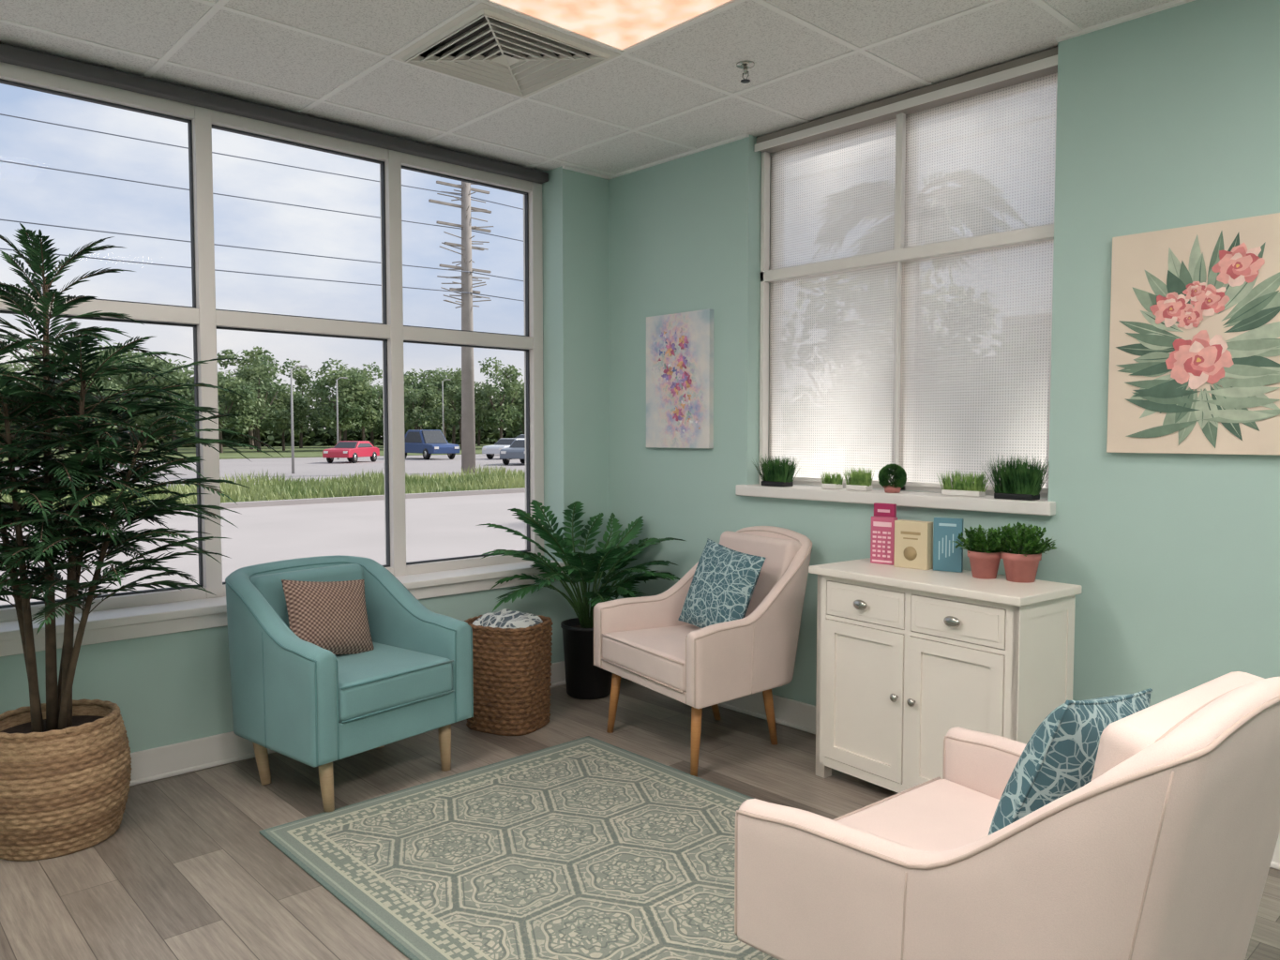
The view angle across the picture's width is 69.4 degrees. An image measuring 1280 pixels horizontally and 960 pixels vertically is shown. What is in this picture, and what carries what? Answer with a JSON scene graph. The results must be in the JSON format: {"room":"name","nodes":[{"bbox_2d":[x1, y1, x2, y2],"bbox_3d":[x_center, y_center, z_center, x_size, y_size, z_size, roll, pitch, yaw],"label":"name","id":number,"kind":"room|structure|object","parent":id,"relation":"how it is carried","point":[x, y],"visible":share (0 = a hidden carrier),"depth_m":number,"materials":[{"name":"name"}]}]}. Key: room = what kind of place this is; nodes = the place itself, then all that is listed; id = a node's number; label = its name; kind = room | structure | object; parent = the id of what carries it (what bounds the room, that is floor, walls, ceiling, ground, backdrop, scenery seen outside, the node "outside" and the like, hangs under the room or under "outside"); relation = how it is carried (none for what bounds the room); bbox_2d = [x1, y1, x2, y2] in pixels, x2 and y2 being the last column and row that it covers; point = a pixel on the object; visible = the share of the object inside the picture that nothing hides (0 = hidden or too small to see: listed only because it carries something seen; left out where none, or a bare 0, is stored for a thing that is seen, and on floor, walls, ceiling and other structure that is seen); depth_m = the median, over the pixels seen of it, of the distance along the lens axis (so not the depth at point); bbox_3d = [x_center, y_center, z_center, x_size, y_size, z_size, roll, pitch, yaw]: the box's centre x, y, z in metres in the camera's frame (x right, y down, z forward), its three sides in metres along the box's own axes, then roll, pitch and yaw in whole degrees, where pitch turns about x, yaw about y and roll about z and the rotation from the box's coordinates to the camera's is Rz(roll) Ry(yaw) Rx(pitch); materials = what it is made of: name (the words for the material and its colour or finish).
{"room":"waiting room","nodes":[
{"label":"waiting room","id":0,"kind":"room"},
{"bbox_2d":[0,165,609,752],"bbox_3d":[-2.056,-0.265,3.580,5.300,2.860,0.300,-3,4,-43],"label":"wall","id":1,"kind":"structure","parent":0,"point":[167,689],"depth_m":4.90,"materials":[{"name":"green paint"}]},
{"bbox_2d":[0,78,530,608],"bbox_3d":[-1.823,-0.516,3.879,3.319,1.930,0.024,-3,4,-43],"label":"gaskets","id":2,"kind":"object","parent":1,"relation":"attached to","point":[5,82],"visible":0.7,"depth_m":4.24,"materials":[{"name":"grey rubber"}]},
{"bbox_2d":[0,61,543,622],"bbox_3d":[-1.819,-0.541,3.874,3.453,2.100,0.090,-3,4,-43],"label":"frame","id":3,"kind":"object","parent":1,"relation":"attached to","point":[205,316],"visible":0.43,"depth_m":4.13,"materials":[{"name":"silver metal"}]},
{"bbox_2d":[0,43,548,183],"bbox_3d":[-1.756,-1.547,3.771,3.410,0.050,0.070,-3,4,-43],"label":"blind cassette","id":4,"kind":"object","parent":1,"relation":"attached to","point":[10,54],"visible":1,"depth_m":3.85,"materials":[{"name":"grey metal"}]},
{"bbox_2d":[0,560,566,656],"bbox_3d":[-1.724,0.516,3.825,3.465,0.035,0.210,-3,4,-43],"label":"window sill","id":5,"kind":"structure","parent":1,"relation":"attached to","point":[9,630],"depth_m":3.67,"materials":[{"name":"white paint"}]},
{"bbox_2d":[129,661,566,786],"bbox_3d":[-2.026,1.111,3.457,5.080,0.125,0.024,-3,4,-43],"label":"baseboard","id":6,"kind":"structure","parent":1,"relation":"attached to","point":[153,764],"depth_m":3.68,"materials":[{"name":"white paint"}]},
{"bbox_2d":[0,0,1174,176],"bbox_3d":[0.006,-1.558,1.173,5.550,0.210,6.550,-3,4,-43],"label":"ceiling","id":7,"kind":"structure","parent":0,"point":[624,91],"depth_m":3.48,"materials":[{"name":"grey"}]},
{"bbox_2d":[391,2,620,98],"bbox_3d":[-0.496,-1.597,3.408,0.604,0.101,0.604,-3,4,-43],"label":"ceiling air vent","id":8,"kind":"object","parent":7,"relation":"in","point":[489,46],"depth_m":3.40,"materials":[{"name":"white metal"}]},
{"bbox_2d":[0,0,1195,180],"bbox_3d":[0.254,-1.462,1.442,5.872,0.016,6.482,-3,4,-43],"label":"grid","id":9,"kind":"object","parent":7,"relation":"attached to","point":[216,7],"depth_m":3.43,"materials":[{"name":"white metal"}]},
{"bbox_2d":[487,0,735,51],"bbox_3d":[-0.081,-1.594,2.961,0.586,0.102,0.586,-3,4,-43],"label":"housing","id":10,"kind":"object","parent":7,"relation":"attached to","point":[730,1],"visible":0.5,"depth_m":3.15,"materials":[{"name":"white paint"}]},
{"bbox_2d":[490,0,730,49],"bbox_3d":[-0.081,-1.552,2.963,0.580,0.010,0.580,-3,4,-43],"label":"ceiling light","id":11,"kind":"object","parent":10,"relation":"attached to","point":[621,24],"visible":1,"depth_m":3.08,"materials":[{"name":"beige plastic"}]},
{"bbox_2d":[736,60,754,83],"bbox_3d":[0.399,-1.541,3.498,0.070,0.064,0.070,-3,4,-43],"label":"sprinkler","id":12,"kind":"object","parent":7,"relation":"attached to","point":[745,65],"visible":1,"depth_m":3.49,"materials":[{"name":"silver metal"}]},
{"bbox_2d":[0,677,1279,959],"bbox_3d":[0.005,1.334,1.316,5.540,0.100,6.540,-3,4,-43],"label":"floor","id":13,"kind":"structure","parent":0,"point":[188,872],"depth_m":3.02,"materials":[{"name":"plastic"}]},
{"bbox_2d":[0,698,131,861],"bbox_3d":[-1.950,0.986,3.081,0.449,0.413,0.449,-3,4,-43],"label":"basket planter","id":14,"kind":"object","parent":13,"relation":"on","point":[65,777],"depth_m":2.93,"materials":[{"name":"wicker"}]},
{"bbox_2d":[0,223,282,861],"bbox_3d":[-1.899,0.197,2.985,1.392,1.998,1.084,-3,4,-43],"label":"palm","id":15,"kind":"object","parent":13,"relation":"on","point":[66,767],"visible":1,"depth_m":2.97,"materials":[{"name":"plant"}]},
{"bbox_2d":[225,555,473,813],"bbox_3d":[-1.175,0.752,3.657,0.741,0.830,0.712,2,4,38],"label":"armchair","id":16,"kind":"object","parent":13,"relation":"on","point":[332,658],"visible":1,"depth_m":3.51,"materials":[{"name":"fabric"}]},
{"bbox_2d":[250,563,363,628],"bbox_3d":[-1.353,0.543,3.786,0.100,0.355,0.498,-3,0,38],"label":"cushion","id":17,"kind":"object","parent":16,"relation":"on","point":[268,580],"depth_m":3.72,"materials":[{"name":"teal fabric"}]},
{"bbox_2d":[281,579,373,654],"bbox_3d":[-1.231,0.547,3.664,0.124,0.316,0.376,-24,-19,34],"label":"throw pillow","id":18,"kind":"object","parent":16,"relation":"on","point":[331,615],"depth_m":3.62,"materials":[{"name":"brown fabric"}]},
{"bbox_2d":[335,642,452,722],"bbox_3d":[-1.118,0.769,3.613,0.595,0.140,0.520,2,4,38],"label":"seat cushion","id":19,"kind":"object","parent":16,"relation":"on","point":[377,681],"depth_m":3.47,"materials":[{"name":"teal fabric"}]},
{"bbox_2d":[464,608,553,736],"bbox_3d":[-0.609,0.867,4.270,0.381,0.527,0.345,2,3,27],"label":"wicker basket","id":20,"kind":"object","parent":13,"relation":"on","point":[511,650],"visible":0.88,"depth_m":4.13,"materials":[{"name":"brown wicker"}]},
{"bbox_2d":[472,608,542,629],"bbox_3d":[-0.609,0.638,4.258,0.310,0.069,0.284,2,3,27],"label":"folded blanket","id":21,"kind":"object","parent":20,"relation":"on","point":[504,619],"depth_m":4.19,"materials":[{"name":"white fabric"}]},
{"bbox_2d":[258,736,778,959],"bbox_3d":[-0.029,1.202,2.820,1.440,0.008,2.140,-3,4,-43],"label":"area rug","id":22,"kind":"object","parent":13,"relation":"on","point":[588,848],"visible":0.65,"depth_m":2.91,"materials":[{"name":"green carpet"}]},
{"bbox_2d":[734,671,1279,959],"bbox_3d":[0.773,0.788,1.853,0.824,0.923,0.836,-2,4,-39],"label":"armchair","id":23,"kind":"object","parent":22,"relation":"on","point":[1123,827],"visible":1,"depth_m":1.57,"materials":[{"name":"fabric"}]},
{"bbox_2d":[836,779,999,851],"bbox_3d":[0.715,0.848,1.928,0.678,0.130,0.650,-2,4,-39],"label":"seat cushion","id":24,"kind":"object","parent":23,"relation":"on","point":[934,815],"depth_m":2.13,"materials":[{"name":"beige fabric"}]},
{"bbox_2d":[988,688,1152,835],"bbox_3d":[0.834,0.589,1.799,0.416,0.396,0.144,8,17,-43],"label":"throw pillow","id":25,"kind":"object","parent":23,"relation":"on","point":[1059,759],"depth_m":1.66,"materials":[{"name":"teal fabric"}]},
{"bbox_2d":[1090,671,1264,782],"bbox_3d":[0.941,0.601,1.633,0.555,0.460,0.100,-2,14,-39],"label":"cushion","id":26,"kind":"object","parent":23,"relation":"on","point":[1150,730],"depth_m":1.46,"materials":[{"name":"beige fabric"}]},
{"bbox_2d":[475,499,685,699],"bbox_3d":[-0.282,0.615,4.544,0.968,1.002,0.726,-3,4,-43],"label":"potted fern","id":27,"kind":"object","parent":13,"relation":"on","point":[584,680],"visible":0.97,"depth_m":4.66,"materials":[{"name":"green plant"}]},
{"bbox_2d":[560,617,612,699],"bbox_3d":[-0.265,0.920,4.770,0.284,0.370,0.284,-3,4,-43],"label":"pot","id":28,"kind":"object","parent":27,"relation":"on","point":[584,680],"depth_m":4.66,"materials":[{"name":"black plastic"}]},
{"bbox_2d":[593,526,812,777],"bbox_3d":[0.318,0.683,4.057,0.767,0.923,0.784,-2,4,-33],"label":"armchair","id":29,"kind":"object","parent":13,"relation":"on","point":[729,629],"visible":1,"depth_m":3.91,"materials":[{"name":"fabric"}]},
{"bbox_2d":[602,624,700,692],"bbox_3d":[0.236,0.749,4.007,0.570,0.130,0.638,-2,4,-33],"label":"seat cushion","id":30,"kind":"object","parent":29,"relation":"on","point":[654,655],"depth_m":3.91,"materials":[{"name":"beige fabric"}]},
{"bbox_2d":[677,538,765,628],"bbox_3d":[0.351,0.482,4.045,0.134,0.396,0.406,22,-4,-34],"label":"throw pillow","id":31,"kind":"object","parent":29,"relation":"on","point":[723,584],"depth_m":3.97,"materials":[{"name":"teal fabric"}]},
{"bbox_2d":[719,530,801,617],"bbox_3d":[0.511,0.479,4.171,0.100,0.460,0.505,11,-4,-33],"label":"cushion","id":32,"kind":"object","parent":29,"relation":"on","point":[779,550],"depth_m":4.06,"materials":[{"name":"beige fabric"}]},
{"bbox_2d":[808,557,1082,793],"bbox_3d":[1.079,0.761,3.395,0.393,0.830,0.884,-2,4,-38],"label":"storage cabinet","id":33,"kind":"object","parent":13,"relation":"on","point":[906,657],"visible":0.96,"depth_m":3.24,"materials":[{"name":"white paint"}]},
{"bbox_2d":[870,515,897,565],"bbox_3d":[0.964,0.238,3.656,0.100,0.185,0.031,2,4,39],"label":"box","id":34,"kind":"object","parent":33,"relation":"on","point":[882,528],"visible":0.96,"depth_m":3.64,"materials":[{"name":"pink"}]},
{"bbox_2d":[873,502,896,517],"bbox_3d":[0.980,0.211,3.704,0.090,0.235,0.021,3,4,43],"label":"book","id":35,"kind":"object","parent":33,"relation":"on","point":[880,509],"visible":0.32,"depth_m":3.69,"materials":[{"name":"pink paper"}]},
{"bbox_2d":[893,519,933,570],"bbox_3d":[1.048,0.247,3.543,0.135,0.180,0.052,3,4,43],"label":"box","id":36,"kind":"object","parent":33,"relation":"on","point":[913,539],"visible":1,"depth_m":3.52,"materials":[{"name":"beige cardboard"}]},
{"bbox_2d":[933,517,963,572],"bbox_3d":[1.151,0.241,3.454,0.105,0.200,0.021,2,4,33],"label":"book","id":37,"kind":"object","parent":33,"relation":"on","point":[946,557],"visible":0.98,"depth_m":3.44,"materials":[{"name":"blue paper"}]},
{"bbox_2d":[952,524,1011,579],"bbox_3d":[1.243,0.254,3.304,0.214,0.191,0.213,-1,3,-20],"label":"boxwood","id":38,"kind":"object","parent":33,"relation":"on","point":[985,561],"visible":0.84,"depth_m":3.28,"materials":[{"name":"green plant"}]},
{"bbox_2d":[967,550,1001,579],"bbox_3d":[1.235,0.301,3.315,0.119,0.095,0.119,-3,4,-43],"label":"pot","id":39,"kind":"object","parent":38,"relation":"attached to","point":[984,564],"depth_m":3.27,"materials":[{"name":"pink ceramic"}]},
{"bbox_2d":[985,522,1056,583],"bbox_3d":[1.351,0.250,3.236,0.228,0.206,0.248,-3,4,-43],"label":"boxwood","id":40,"kind":"object","parent":33,"relation":"on","point":[1021,564],"visible":0.98,"depth_m":3.20,"materials":[{"name":"green plant"}]},
{"bbox_2d":[1000,549,1041,583],"bbox_3d":[1.334,0.303,3.238,0.134,0.100,0.134,-3,4,-43],"label":"pot","id":41,"kind":"object","parent":40,"relation":"attached to","point":[1019,566],"depth_m":3.19,"materials":[{"name":"pink ceramic"}]},
{"bbox_2d":[608,0,1279,707],"bbox_3d":[1.976,-0.235,2.994,0.260,2.860,6.040,-3,4,-43],"label":"wall","id":42,"kind":"structure","parent":0,"point":[1169,118],"depth_m":3.21,"materials":[{"name":"green paint"}]},
{"bbox_2d":[646,308,713,448],"bbox_3d":[0.195,-0.503,4.689,0.035,0.680,0.455,-3,4,-43],"label":"canvas painting","id":43,"kind":"object","parent":42,"relation":"attached to","point":[679,346],"visible":1,"depth_m":4.66,"materials":[{"name":"fabric"}]},
{"bbox_2d":[735,483,1055,515],"bbox_3d":[1.029,0.073,3.913,0.195,0.050,1.490,-3,4,-43],"label":"window sill","id":44,"kind":"structure","parent":42,"relation":"attached to","point":[1042,506],"depth_m":3.74,"materials":[{"name":"white paint"}]},
{"bbox_2d":[752,454,799,486],"bbox_3d":[0.622,-0.046,4.269,0.111,0.151,0.262,-3,4,-43],"label":"potted grass","id":45,"kind":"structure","parent":44,"relation":"on","point":[781,474],"depth_m":4.24,"materials":[{"name":"green plant"}]},
{"bbox_2d":[761,481,793,486],"bbox_3d":[0.635,0.017,4.288,0.070,0.022,0.136,-3,4,-43],"label":"tray","id":46,"kind":"object","parent":45,"relation":"on","point":[763,483],"depth_m":4.25,"materials":[{"name":"black plastic"}]},
{"bbox_2d":[819,471,843,489],"bbox_3d":[0.845,0.000,4.085,0.066,0.078,0.128,-3,4,-43],"label":"potted herb","id":47,"kind":"object","parent":44,"relation":"on","point":[833,483],"visible":1,"depth_m":4.07,"materials":[{"name":"green plant"}]},
{"bbox_2d":[821,483,843,489],"bbox_3d":[0.850,0.027,4.093,0.050,0.022,0.080,-3,4,-43],"label":"tray","id":48,"kind":"object","parent":47,"relation":"on","point":[823,486],"depth_m":4.07,"materials":[{"name":"white ceramic"}]},
{"bbox_2d":[843,466,873,491],"bbox_3d":[0.935,-0.009,3.982,0.073,0.105,0.160,-3,4,-43],"label":"potted herb","id":49,"kind":"object","parent":44,"relation":"on","point":[858,480],"visible":1,"depth_m":3.96,"materials":[{"name":"green plant"}]},
{"bbox_2d":[845,484,872,491],"bbox_3d":[0.946,0.033,3.990,0.050,0.022,0.104,-3,4,-43],"label":"tray","id":50,"kind":"object","parent":49,"relation":"attached to","point":[865,488],"depth_m":3.96,"materials":[{"name":"white ceramic"}]},
{"bbox_2d":[877,463,906,493],"bbox_3d":[1.046,-0.009,3.828,0.119,0.122,0.119,-3,4,-43],"label":"boxwood plant","id":51,"kind":"object","parent":44,"relation":"on","point":[899,478],"visible":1,"depth_m":3.80,"materials":[{"name":"green plant"}]},
{"bbox_2d":[936,469,991,496],"bbox_3d":[1.264,0.009,3.628,0.072,0.106,0.242,-3,4,-43],"label":"potted herb","id":52,"kind":"object","parent":44,"relation":"on","point":[966,487],"visible":1,"depth_m":3.61,"materials":[{"name":"green plant"}]},
{"bbox_2d":[941,489,985,496],"bbox_3d":[1.272,0.051,3.638,0.050,0.022,0.160,-3,4,-43],"label":"tray","id":53,"kind":"object","parent":52,"relation":"attached to","point":[954,492],"depth_m":3.61,"materials":[{"name":"white ceramic"}]},
{"bbox_2d":[978,453,1049,500],"bbox_3d":[1.388,-0.013,3.428,0.124,0.170,0.283,-3,4,-43],"label":"potted grass","id":54,"kind":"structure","parent":44,"relation":"on","point":[1018,482],"depth_m":3.41,"materials":[{"name":"green plant"}]},
{"bbox_2d":[993,493,1039,500],"bbox_3d":[1.406,0.060,3.449,0.075,0.022,0.144,-3,4,-43],"label":"tray","id":55,"kind":"object","parent":54,"relation":"attached to","point":[1008,496],"depth_m":3.41,"materials":[{"name":"black plastic"}]},
{"bbox_2d":[758,112,1054,483],"bbox_3d":[1.073,-0.773,3.910,0.045,1.640,1.426,-3,4,-43],"label":"window","id":56,"kind":"structure","parent":42,"relation":"in","point":[900,254],"depth_m":3.91,"materials":[{"name":"white paint"}]},
{"bbox_2d":[753,45,1058,493],"bbox_3d":[1.057,-0.781,3.895,0.108,1.613,1.420,-3,4,-43],"label":"roller shade","id":57,"kind":"object","parent":56,"relation":"attached to","point":[976,326],"visible":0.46,"depth_m":3.84,"materials":[{"name":"white fabric"}]},
{"bbox_2d":[768,152,1048,497],"bbox_3d":[1.126,-0.775,3.959,0.060,1.640,1.430,-3,4,-43],"label":"frame","id":58,"kind":"object","parent":42,"relation":"attached to","point":[799,483],"visible":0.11,"depth_m":4.28,"materials":[{"name":"silver metal"}]},
{"bbox_2d":[621,677,1279,870],"bbox_3d":[1.872,1.136,2.968,0.024,0.125,6.040,-3,4,-43],"label":"baseboard","id":59,"kind":"structure","parent":42,"relation":"attached to","point":[789,713],"depth_m":4.25,"materials":[{"name":"white paint"}]},
{"bbox_2d":[1106,212,1279,455],"bbox_3d":[1.813,-0.448,2.941,0.037,0.730,0.600,-3,4,-43],"label":"canvas painting","id":60,"kind":"object","parent":42,"relation":"attached to","point":[1194,368],"visible":1,"depth_m":2.95,"materials":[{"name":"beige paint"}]},
{"label":"outside","id":61,"kind":"structure","parent":0,"visible":0},
{"bbox_2d":[0,484,884,605],"bbox_3d":[22.422,1.789,-4.582,100.000,0.100,75.000,-3,4,-43],"label":"ground","id":62,"kind":"structure","parent":61,"point":[436,527],"depth_m":13.78,"materials":[{"name":"concrete"}]},
{"bbox_2d":[81,487,525,516],"bbox_3d":[-3.125,0.289,22.965,100.000,0.150,0.200,-3,4,-43],"label":"curb","id":63,"kind":"object","parent":62,"relation":"on","point":[259,504],"visible":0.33,"depth_m":20.00,"materials":[{"name":"concrete"}]},
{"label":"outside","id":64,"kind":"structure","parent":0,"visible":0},
{"bbox_2d":[0,444,494,509],"bbox_3d":[-16.241,-3.437,95.906,220.000,0.160,124.800,-3,4,-43],"label":"grass verge ground","id":65,"kind":"structure","parent":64,"point":[228,453],"depth_m":63.24,"materials":[{"name":"green plant"}]},
{"bbox_2d":[0,352,55,454],"bbox_3d":[-39.973,-4.829,58.460,5.554,6.519,5.232,1,3,24],"label":"tree","id":66,"kind":"object","parent":65,"relation":"on","point":[19,365],"visible":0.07,"depth_m":58.67,"materials":[{"name":"green plant"}]},
{"bbox_2d":[15,340,92,451],"bbox_3d":[-44.065,-6.397,69.554,6.912,8.509,7.400,-1,3,-27],"label":"tree","id":67,"kind":"object","parent":65,"relation":"on","point":[40,352],"visible":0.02,"depth_m":68.73,"materials":[{"name":"green plant"}]},
{"bbox_2d":[55,376,124,451],"bbox_3d":[-34.308,-4.105,57.331,4.360,5.191,3.988,-1,3,-13],"label":"tree","id":68,"kind":"object","parent":65,"relation":"on","point":[105,393],"visible":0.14,"depth_m":56.97,"materials":[{"name":"green plant"}]},
{"bbox_2d":[75,345,164,449],"bbox_3d":[-40.530,-6.367,71.591,7.339,8.242,6.701,1,3,10],"label":"tree","id":69,"kind":"object","parent":65,"relation":"on","point":[148,358],"visible":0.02,"depth_m":71.93,"materials":[{"name":"green plant"}]},
{"bbox_2d":[75,343,176,452],"bbox_3d":[-35.197,-5.530,62.828,6.206,7.474,5.676,0,3,8],"label":"tree","id":70,"kind":"object","parent":65,"relation":"on","point":[133,377],"visible":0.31,"depth_m":61.87,"materials":[{"name":"green plant"}]},
{"bbox_2d":[129,361,195,452],"bbox_3d":[-31.287,-4.910,62.069,5.465,6.307,5.149,-1,3,-17],"label":"tree","id":71,"kind":"object","parent":65,"relation":"on","point":[175,377],"visible":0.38,"depth_m":61.52,"materials":[{"name":"green plant"}]},
{"bbox_2d":[165,367,229,419],"bbox_3d":[-35.968,-5.955,75.863,5.138,6.974,5.105,0,3,3],"label":"tree","id":72,"kind":"object","parent":65,"relation":"on","point":[188,382],"visible":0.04,"depth_m":75.56,"materials":[{"name":"green plant"}]},
{"bbox_2d":[184,368,261,452],"bbox_3d":[-28.942,-4.762,63.873,4.389,5.829,4.799,2,4,38],"label":"tree","id":73,"kind":"object","parent":65,"relation":"on","point":[229,384],"visible":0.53,"depth_m":63.98,"materials":[{"name":"green plant"}]},
{"bbox_2d":[216,346,287,449],"bbox_3d":[-32.784,-6.874,77.385,6.546,8.652,6.826,0,3,5],"label":"tree","id":74,"kind":"object","parent":65,"relation":"on","point":[250,354],"visible":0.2,"depth_m":76.17,"materials":[{"name":"green plant"}]},
{"bbox_2d":[217,354,290,451],"bbox_3d":[-28.307,-5.586,67.784,5.388,7.070,5.719,0,3,7],"label":"tree","id":75,"kind":"object","parent":65,"relation":"on","point":[275,416],"visible":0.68,"depth_m":67.58,"materials":[{"name":"green plant"}]},
{"bbox_2d":[0,463,525,510],"bbox_3d":[-4.725,-0.158,26.137,26.177,0.537,6.832,-3,4,-43],"label":"grass strip","id":76,"kind":"object","parent":65,"relation":"on","point":[367,485],"visible":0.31,"depth_m":22.65,"materials":[{"name":"green plant"}]},
{"bbox_2d":[4,406,524,449],"bbox_3d":[-36.758,-5.146,94.425,85.346,5.246,4.728,-3,4,-43],"label":"hedge understory","id":77,"kind":"object","parent":65,"relation":"on","point":[319,436],"visible":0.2,"depth_m":96.10,"materials":[{"name":"green plant"}]},
{"bbox_2d":[259,383,313,451],"bbox_3d":[-27.494,-4.820,71.246,4.192,5.182,3.834,-2,4,-37],"label":"tree","id":78,"kind":"object","parent":65,"relation":"on","point":[298,402],"visible":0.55,"depth_m":71.02,"materials":[{"name":"green plant"}]},
{"bbox_2d":[273,358,331,448],"bbox_3d":[-31.027,-6.981,84.686,6.378,8.112,5.957,1,3,15],"label":"tree","id":79,"kind":"object","parent":65,"relation":"on","point":[299,382],"visible":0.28,"depth_m":84.13,"materials":[{"name":"green plant"}]},
{"bbox_2d":[308,358,370,441],"bbox_3d":[-27.401,-7.159,86.276,7.165,8.303,6.692,2,4,36],"label":"tree","id":80,"kind":"object","parent":65,"relation":"on","point":[341,368],"visible":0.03,"depth_m":85.36,"materials":[{"name":"green plant"}]},
{"bbox_2d":[303,366,376,441],"bbox_3d":[-22.446,-5.359,69.900,5.295,6.400,5.789,0,3,-9],"label":"tree","id":81,"kind":"object","parent":65,"relation":"on","point":[344,407],"visible":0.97,"depth_m":68.90,"materials":[{"name":"green plant"}]},
{"bbox_2d":[329,361,383,440],"bbox_3d":[-21.976,-5.833,72.888,5.559,7.035,5.237,1,3,24],"label":"tree","id":82,"kind":"object","parent":65,"relation":"on","point":[372,407],"visible":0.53,"depth_m":72.52,"materials":[{"name":"green plant"}]},
{"bbox_2d":[366,386,414,434],"bbox_3d":[-20.906,-5.339,76.161,4.712,5.708,4.439,0,3,-9],"label":"tree","id":83,"kind":"object","parent":65,"relation":"on","point":[378,430],"visible":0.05,"depth_m":75.78,"materials":[{"name":"green plant"}]},
{"bbox_2d":[404,384,442,433],"bbox_3d":[-18.944,-5.320,77.910,4.390,5.491,4.414,1,3,20],"label":"tree","id":84,"kind":"object","parent":65,"relation":"on","point":[413,404],"visible":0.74,"depth_m":77.75,"materials":[{"name":"green plant"}]},
{"bbox_2d":[403,368,456,429],"bbox_3d":[-21.206,-6.813,87.815,6.973,7.455,6.378,2,4,35],"label":"tree","id":85,"kind":"object","parent":65,"relation":"on","point":[409,379],"visible":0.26,"depth_m":86.44,"materials":[{"name":"green plant"}]},
{"bbox_2d":[419,367,461,439],"bbox_3d":[-19.335,-7.116,90.330,6.188,7.798,6.453,0,3,-6],"label":"tree","id":86,"kind":"object","parent":65,"relation":"on","point":[435,378],"visible":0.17,"depth_m":89.18,"materials":[{"name":"green plant"}]},
{"bbox_2d":[423,365,486,444],"bbox_3d":[-19.340,-7.628,96.047,6.681,8.233,6.724,1,3,14],"label":"tree","id":87,"kind":"object","parent":65,"relation":"on","point":[451,369],"visible":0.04,"depth_m":95.75,"materials":[{"name":"green plant"}]},
{"bbox_2d":[431,381,490,449],"bbox_3d":[-14.950,-5.455,77.232,4.440,5.831,4.464,-2,3,-31],"label":"tree","id":88,"kind":"object","parent":65,"relation":"on","point":[449,416],"visible":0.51,"depth_m":76.38,"materials":[{"name":"green plant"}]},
{"bbox_2d":[474,382,500,445],"bbox_3d":[-17.373,-7.144,99.289,5.942,6.932,6.508,-1,3,-20],"label":"tree","id":89,"kind":"object","parent":65,"relation":"on","point":[478,436],"visible":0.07,"depth_m":99.13,"materials":[{"name":"green plant"}]},
{"bbox_2d":[474,357,524,438],"bbox_3d":[-11.414,-6.486,77.717,5.539,7.843,5.880,0,3,-8],"label":"tree","id":90,"kind":"object","parent":65,"relation":"on","point":[513,410],"visible":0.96,"depth_m":76.90,"materials":[{"name":"green plant"}]},
{"bbox_2d":[505,383,524,434],"bbox_3d":[-9.931,-5.686,80.722,4.455,5.929,4.721,0,3,-2],"label":"tree","id":91,"kind":"object","parent":65,"relation":"on","point":[515,425],"visible":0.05,"depth_m":79.96,"materials":[{"name":"green plant"}]},
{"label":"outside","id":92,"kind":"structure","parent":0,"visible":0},
{"bbox_2d":[1,453,525,490],"bbox_3d":[-2.650,-1.129,51.854,180.000,0.100,28.000,-3,4,-43],"label":"ground","id":93,"kind":"structure","parent":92,"point":[305,468],"depth_m":39.51,"materials":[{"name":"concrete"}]},
{"bbox_2d":[289,365,307,473],"bbox_3d":[-12.421,-2.216,33.732,0.655,3.942,0.160,-3,4,-43],"label":"street lamp","id":94,"kind":"object","parent":93,"relation":"on","point":[292,406],"visible":0.98,"depth_m":33.53,"materials":[{"name":"grey metal"}]},
{"bbox_2d":[322,440,379,463],"bbox_3d":[-14.336,-1.407,46.054,1.419,1.053,3.463,0,3,9],"label":"car","id":95,"kind":"object","parent":93,"relation":"on","point":[352,450],"visible":1,"depth_m":45.30,"materials":[{"name":"red paint"}]},
{"bbox_2d":[404,429,459,459],"bbox_3d":[-11.983,-2.006,52.026,1.729,1.634,4.503,-3,4,-41],"label":"van","id":96,"kind":"object","parent":93,"relation":"on","point":[427,443],"visible":0.84,"depth_m":51.18,"materials":[{"name":"blue paint"}]},
{"bbox_2d":[428,180,493,473],"bbox_3d":[-6.476,-5.843,33.608,2.556,11.200,1.364,-3,4,-43],"label":"utility pole","id":97,"kind":"object","parent":93,"relation":"on","point":[468,426],"visible":0.88,"depth_m":33.62,"materials":[{"name":"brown wood"}]},
{"bbox_2d":[0,113,524,301],"bbox_3d":[-4.478,-8.453,35.177,95.201,3.884,0.233,-3,4,-43],"label":"power lines","id":98,"kind":"object","parent":97,"relation":"attached to","point":[0,113],"visible":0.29,"depth_m":28.20,"materials":[{"name":"grey metal"}]},
{"bbox_2d":[481,438,524,459],"bbox_3d":[-7.230,-1.780,52.351,1.547,1.148,3.774,2,3,27],"label":"car","id":99,"kind":"object","parent":93,"relation":"on","point":[489,450],"visible":0.3,"depth_m":51.01,"materials":[{"name":"white paint"}]},
{"bbox_2d":[499,439,525,465],"bbox_3d":[-5.237,-1.319,43.441,1.547,1.148,3.774,1,3,12],"label":"car","id":100,"kind":"object","parent":93,"relation":"on","point":[516,450],"visible":0.41,"depth_m":41.76,"materials":[{"name":"grey paint"}]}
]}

